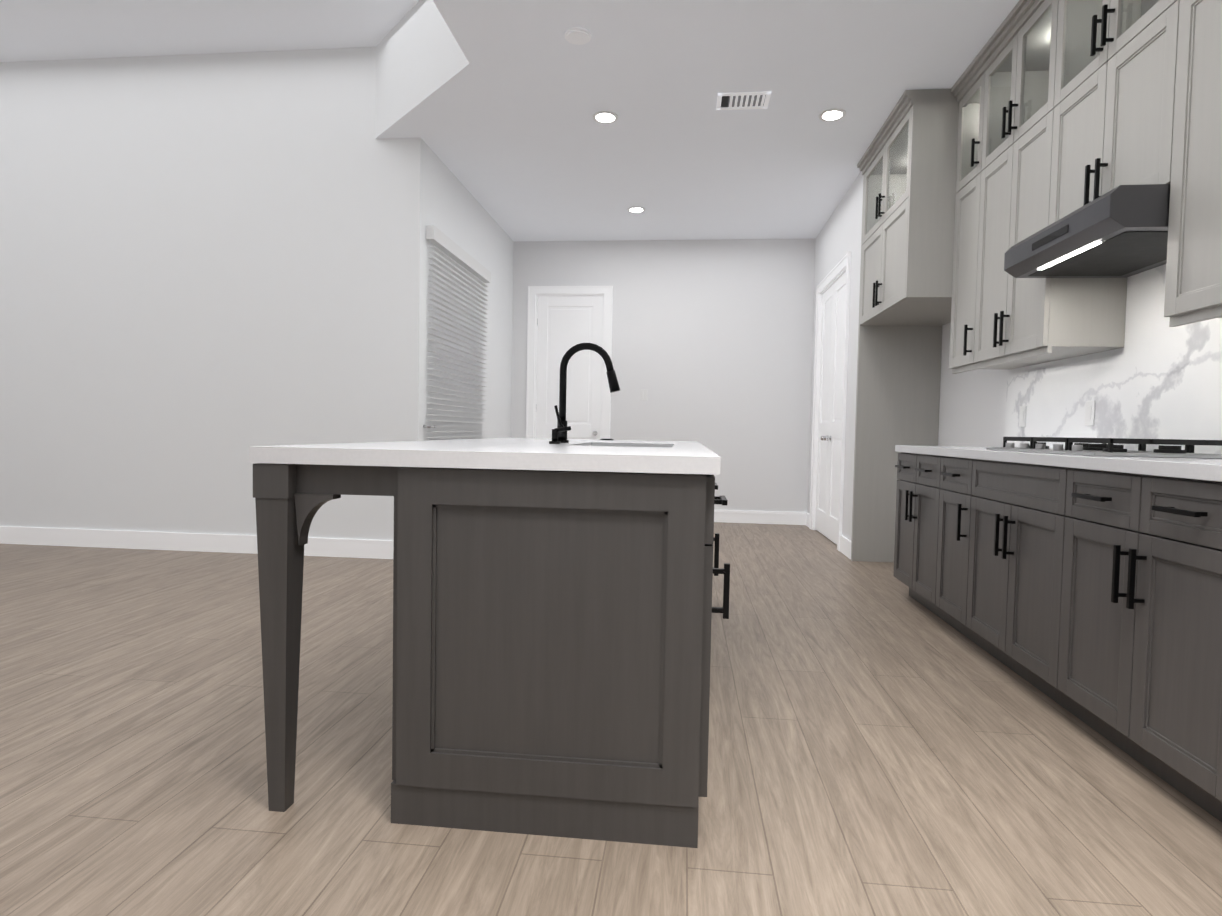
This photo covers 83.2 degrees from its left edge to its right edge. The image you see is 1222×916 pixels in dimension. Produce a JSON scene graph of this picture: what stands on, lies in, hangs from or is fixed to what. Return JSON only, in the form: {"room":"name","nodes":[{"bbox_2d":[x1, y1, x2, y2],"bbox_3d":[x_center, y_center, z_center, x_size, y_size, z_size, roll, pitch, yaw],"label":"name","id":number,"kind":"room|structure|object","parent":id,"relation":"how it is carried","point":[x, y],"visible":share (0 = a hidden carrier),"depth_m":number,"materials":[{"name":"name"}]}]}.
{"room":"kitchen","nodes":[
{"label":"kitchen","id":0,"kind":"room"},
{"bbox_2d":[0,0,418,61],"bbox_3d":[-2.047,-2.898,2.049,8.730,0.100,11.490,1,2,6],"label":"ceiling","id":1,"kind":"structure","parent":0,"point":[34,30],"depth_m":4.73,"materials":[{"name":"paint"}]},
{"bbox_2d":[0,47,513,540],"bbox_3d":[-3.603,-1.208,6.635,4.755,3.700,2.830,1,2,6],"label":"wall","id":2,"kind":"structure","parent":0,"point":[214,267],"depth_m":5.17,"materials":[{"name":"paint"}]},
{"bbox_2d":[0,526,393,558],"bbox_3d":[-3.779,0.626,5.291,4.771,0.135,0.016,1,2,6],"label":"baseboard","id":3,"kind":"structure","parent":2,"relation":"attached to","point":[335,547],"depth_m":5.23,"materials":[{"name":"white wood"}]},
{"bbox_2d":[423,225,490,437],"bbox_3d":[-1.273,-0.643,5.856,0.061,2.200,1.630,1,2,6],"label":"window blinds","id":4,"kind":"object","parent":2,"relation":"attached to","point":[442,241],"visible":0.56,"depth_m":5.66,"materials":[{"name":"white plastic"}]},
{"bbox_2d":[0,522,1221,915],"bbox_3d":[-2.119,0.898,2.200,8.730,0.100,11.490,1,2,6],"label":"floor","id":5,"kind":"structure","parent":0,"point":[880,742],"depth_m":1.94,"materials":[{"name":"brown wood"}]},
{"bbox_2d":[249,458,729,847],"bbox_3d":[-0.174,0.418,2.882,1.160,0.878,2.510,1,2,6],"label":"kitchen island","id":6,"kind":"object","parent":5,"relation":"on","point":[553,609],"depth_m":1.64,"materials":[{"name":"grey wood"}]},
{"bbox_2d":[249,438,720,469],"bbox_3d":[-0.184,-0.043,2.866,1.135,0.040,2.522,1,2,6],"label":"island countertop","id":7,"kind":"structure","parent":6,"relation":"on","point":[519,451],"depth_m":1.65,"materials":[{"name":"white stone"}]},
{"bbox_2d":[549,426,570,443],"bbox_3d":[-0.191,-0.087,2.577,0.083,0.068,0.044,1,2,6],"label":"soap dispenser","id":8,"kind":"object","parent":7,"relation":"on","point":[555,431],"visible":1,"depth_m":2.57,"materials":[{"name":"black metal"}]},
{"bbox_2d":[554,343,619,442],"bbox_3d":[-0.095,-0.264,2.788,0.264,0.408,0.084,1,2,6],"label":"faucet","id":9,"kind":"object","parent":7,"relation":"on","point":[611,377],"visible":0.85,"depth_m":2.79,"materials":[{"name":"black metal"}]},
{"bbox_2d":[851,89,958,561],"bbox_3d":[2.119,-0.696,4.712,0.655,3.045,1.149,1,2,6],"label":"tall cabinet","id":10,"kind":"object","parent":5,"relation":"on","point":[907,164],"visible":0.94,"depth_m":5.01,"materials":[{"name":"grey wood"}]},
{"bbox_2d":[893,453,932,606],"bbox_3d":[2.011,0.423,3.798,0.627,0.878,0.767,1,2,6],"label":"base cabinet","id":11,"kind":"object","parent":5,"relation":"on","point":[914,489],"depth_m":3.88,"materials":[{"name":"grey wood"}]},
{"bbox_2d":[925,457,960,629],"bbox_3d":[1.957,0.443,3.283,0.627,0.878,0.500,1,2,6],"label":"base cabinet","id":12,"kind":"object","parent":5,"relation":"on","point":[945,503],"depth_m":3.44,"materials":[{"name":"grey wood"}]},
{"bbox_2d":[957,457,1048,690],"bbox_3d":[1.896,0.465,2.709,0.627,0.878,0.885,1,2,6],"label":"base cabinet","id":13,"kind":"object","parent":5,"relation":"on","point":[1005,507],"depth_m":2.77,"materials":[{"name":"grey wood"}]},
{"bbox_2d":[1041,465,1220,808],"bbox_3d":[1.815,0.494,1.944,0.627,0.878,0.885,1,2,6],"label":"base cabinet","id":14,"kind":"object","parent":5,"relation":"on","point":[1086,589],"depth_m":1.97,"materials":[{"name":"grey wood"}]},
{"bbox_2d":[895,445,1221,484],"bbox_3d":[1.896,0.004,2.679,0.642,0.040,2.985,1,2,6],"label":"countertop","id":15,"kind":"structure","parent":14,"relation":"on","point":[1185,469],"depth_m":2.19,"materials":[{"name":"white stone"}]},
{"bbox_2d":[986,437,1221,457],"bbox_3d":[1.922,-0.047,2.687,0.520,0.060,0.830,1,2,6],"label":"cooktop","id":16,"kind":"object","parent":15,"relation":"in","point":[1083,446],"visible":1,"depth_m":2.42,"materials":[{"name":"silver metal"}]},
{"bbox_2d":[1204,485,1221,821],"bbox_3d":[1.759,0.513,1.416,0.627,0.878,0.408,1,2,6],"label":"base cabinet","id":17,"kind":"object","parent":5,"relation":"on","point":[1213,743],"depth_m":1.68,"materials":[{"name":"grey wood"}]},
{"bbox_2d":[511,238,815,511],"bbox_3d":[0.625,-0.840,7.564,4.475,3.050,0.120,1,2,6],"label":"wall","id":18,"kind":"structure","parent":0,"point":[711,344],"depth_m":7.45,"materials":[{"name":"paint"}]},
{"bbox_2d":[526,286,612,438],"bbox_3d":[-0.467,-0.617,7.676,0.940,2.555,0.144,1,2,6],"label":"door frame","id":19,"kind":"structure","parent":18,"relation":"attached to","point":[535,292],"depth_m":7.59,"materials":[{"name":"white wood"}]},
{"bbox_2d":[536,296,603,439],"bbox_3d":[-0.479,-0.570,7.631,0.746,2.440,0.110,1,2,6],"label":"back door","id":20,"kind":"structure","parent":18,"relation":"in","point":[565,324],"depth_m":7.63,"materials":[{"name":"white wood"}]},
{"bbox_2d":[714,510,807,525],"bbox_3d":[1.041,0.629,7.505,2.148,0.135,0.020,1,2,6],"label":"baseboard","id":21,"kind":"structure","parent":18,"relation":"attached to","point":[727,516],"depth_m":7.44,"materials":[{"name":"white wood"}]},
{"bbox_2d":[375,0,1018,240],"bbox_3d":[0.141,-2.473,1.833,4.315,0.650,11.490,1,2,6],"label":"ceiling","id":22,"kind":"structure","parent":0,"point":[495,105],"depth_m":4.40,"materials":[{"name":"paint"}]},
{"bbox_2d":[565,27,590,44],"bbox_3d":[-0.173,-2.213,3.612,0.140,0.018,0.140,1,2,6],"label":"ceiling detector","id":23,"kind":"object","parent":22,"relation":"attached to","point":[578,35],"visible":0.98,"depth_m":3.59,"materials":[{"name":"white plastic"}]},
{"bbox_2d":[593,111,617,123],"bbox_3d":[-0.037,-2.254,4.552,0.170,0.008,0.170,1,2,6],"label":"recessed light","id":24,"kind":"object","parent":22,"relation":"in","point":[605,117],"visible":1,"depth_m":4.54,"materials":[{"name":"white plastic"}]},
{"bbox_2d":[627,207,644,212],"bbox_3d":[0.237,-2.324,6.442,0.170,0.008,0.170,1,2,6],"label":"recessed light","id":25,"kind":"object","parent":22,"relation":"in","point":[636,209],"visible":0.98,"depth_m":6.43,"materials":[{"name":"white plastic"}]},
{"bbox_2d":[716,91,770,109],"bbox_3d":[0.824,-2.227,4.291,0.320,0.007,0.210,1,2,6],"label":"ceiling vent","id":26,"kind":"object","parent":22,"relation":"in","point":[742,100],"visible":1,"depth_m":4.29,"materials":[{"name":"white metal"}]},
{"bbox_2d":[819,109,845,120],"bbox_3d":[1.434,-2.222,4.458,0.170,0.008,0.170,1,2,6],"label":"recessed light","id":27,"kind":"object","parent":22,"relation":"in","point":[832,114],"visible":1,"depth_m":4.45,"materials":[{"name":"white plastic"}]},
{"bbox_2d":[807,171,1123,540],"bbox_3d":[1.892,-0.581,1.659,0.710,3.050,11.370,1,2,6],"label":"wall","id":28,"kind":"structure","parent":0,"point":[972,408],"depth_m":5.37,"materials":[{"name":"paint"}]},
{"bbox_2d":[809,252,850,550],"bbox_3d":[2.079,-0.483,6.397,0.144,2.485,1.350,1,2,6],"label":"door frame","id":29,"kind":"structure","parent":28,"relation":"attached to","point":[837,272],"depth_m":6.40,"materials":[{"name":"white wood"}]},
{"bbox_2d":[815,272,845,544],"bbox_3d":[2.030,-0.439,6.404,0.110,2.370,1.144,1,2,6],"label":"pantry door","id":30,"kind":"structure","parent":28,"relation":"in","point":[830,399],"depth_m":6.40,"materials":[{"name":"white wood"}]},
{"bbox_2d":[839,535,850,558],"bbox_3d":[1.908,0.723,5.574,0.016,0.135,0.408,1,2,6],"label":"baseboard","id":31,"kind":"structure","parent":28,"relation":"attached to","point":[845,544],"depth_m":5.57,"materials":[{"name":"white wood"}]},
{"bbox_2d":[949,168,1013,371],"bbox_3d":[2.197,-1.071,3.900,0.347,1.092,0.412,1,2,6],"label":"upper cabinet","id":32,"kind":"object","parent":28,"relation":"attached to","point":[964,183],"depth_m":4.02,"materials":[{"name":"grey wood"}]},
{"bbox_2d":[965,96,1127,367],"bbox_3d":[2.143,-1.051,3.385,0.347,1.092,0.855,1,2,6],"label":"upper cabinet","id":33,"kind":"object","parent":28,"relation":"attached to","point":[1011,322],"depth_m":3.32,"materials":[{"name":"grey wood"}]},
{"bbox_2d":[1004,184,1169,277],"bbox_3d":[1.961,-0.848,2.652,0.514,0.145,0.766,1,2,6],"label":"range hood","id":34,"kind":"object","parent":33,"relation":"attached to","point":[1120,231],"visible":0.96,"depth_m":2.54,"materials":[{"name":"dark gray painted steel"}]},
{"bbox_2d":[1041,0,1160,229],"bbox_3d":[2.067,-1.245,2.626,0.347,0.647,0.770,1,2,6],"label":"upper cabinet","id":35,"kind":"object","parent":28,"relation":"attached to","point":[1066,107],"depth_m":2.64,"materials":[{"name":"grey wood"}]},
{"bbox_2d":[1005,264,1221,453],"bbox_3d":[2.218,-0.461,2.627,0.012,0.902,2.985,1,2,6],"label":"backsplash","id":36,"kind":"structure","parent":28,"relation":"attached to","point":[1159,378],"depth_m":2.91,"materials":[{"name":"stone"}]},
{"bbox_2d":[1019,406,1026,426],"bbox_3d":[2.336,-0.236,3.904,0.007,0.116,0.070,1,2,6],"label":"electrical outlet","id":37,"kind":"object","parent":36,"relation":"attached to","point":[1022,417],"visible":1,"depth_m":3.90,"materials":[{"name":"white plastic"}]},
{"bbox_2d":[1085,401,1094,425],"bbox_3d":[2.268,-0.212,3.258,0.007,0.116,0.070,1,2,6],"label":"electrical outlet","id":38,"kind":"object","parent":36,"relation":"attached to","point":[1089,412],"visible":1,"depth_m":3.25,"materials":[{"name":"white plastic"}]},
{"bbox_2d":[1149,0,1221,323],"bbox_3d":[1.982,-0.994,1.870,0.347,1.092,0.885,1,2,6],"label":"upper cabinet","id":39,"kind":"object","parent":28,"relation":"attached to","point":[1187,97],"depth_m":2.19,"materials":[{"name":"grey wood"}]}
]}

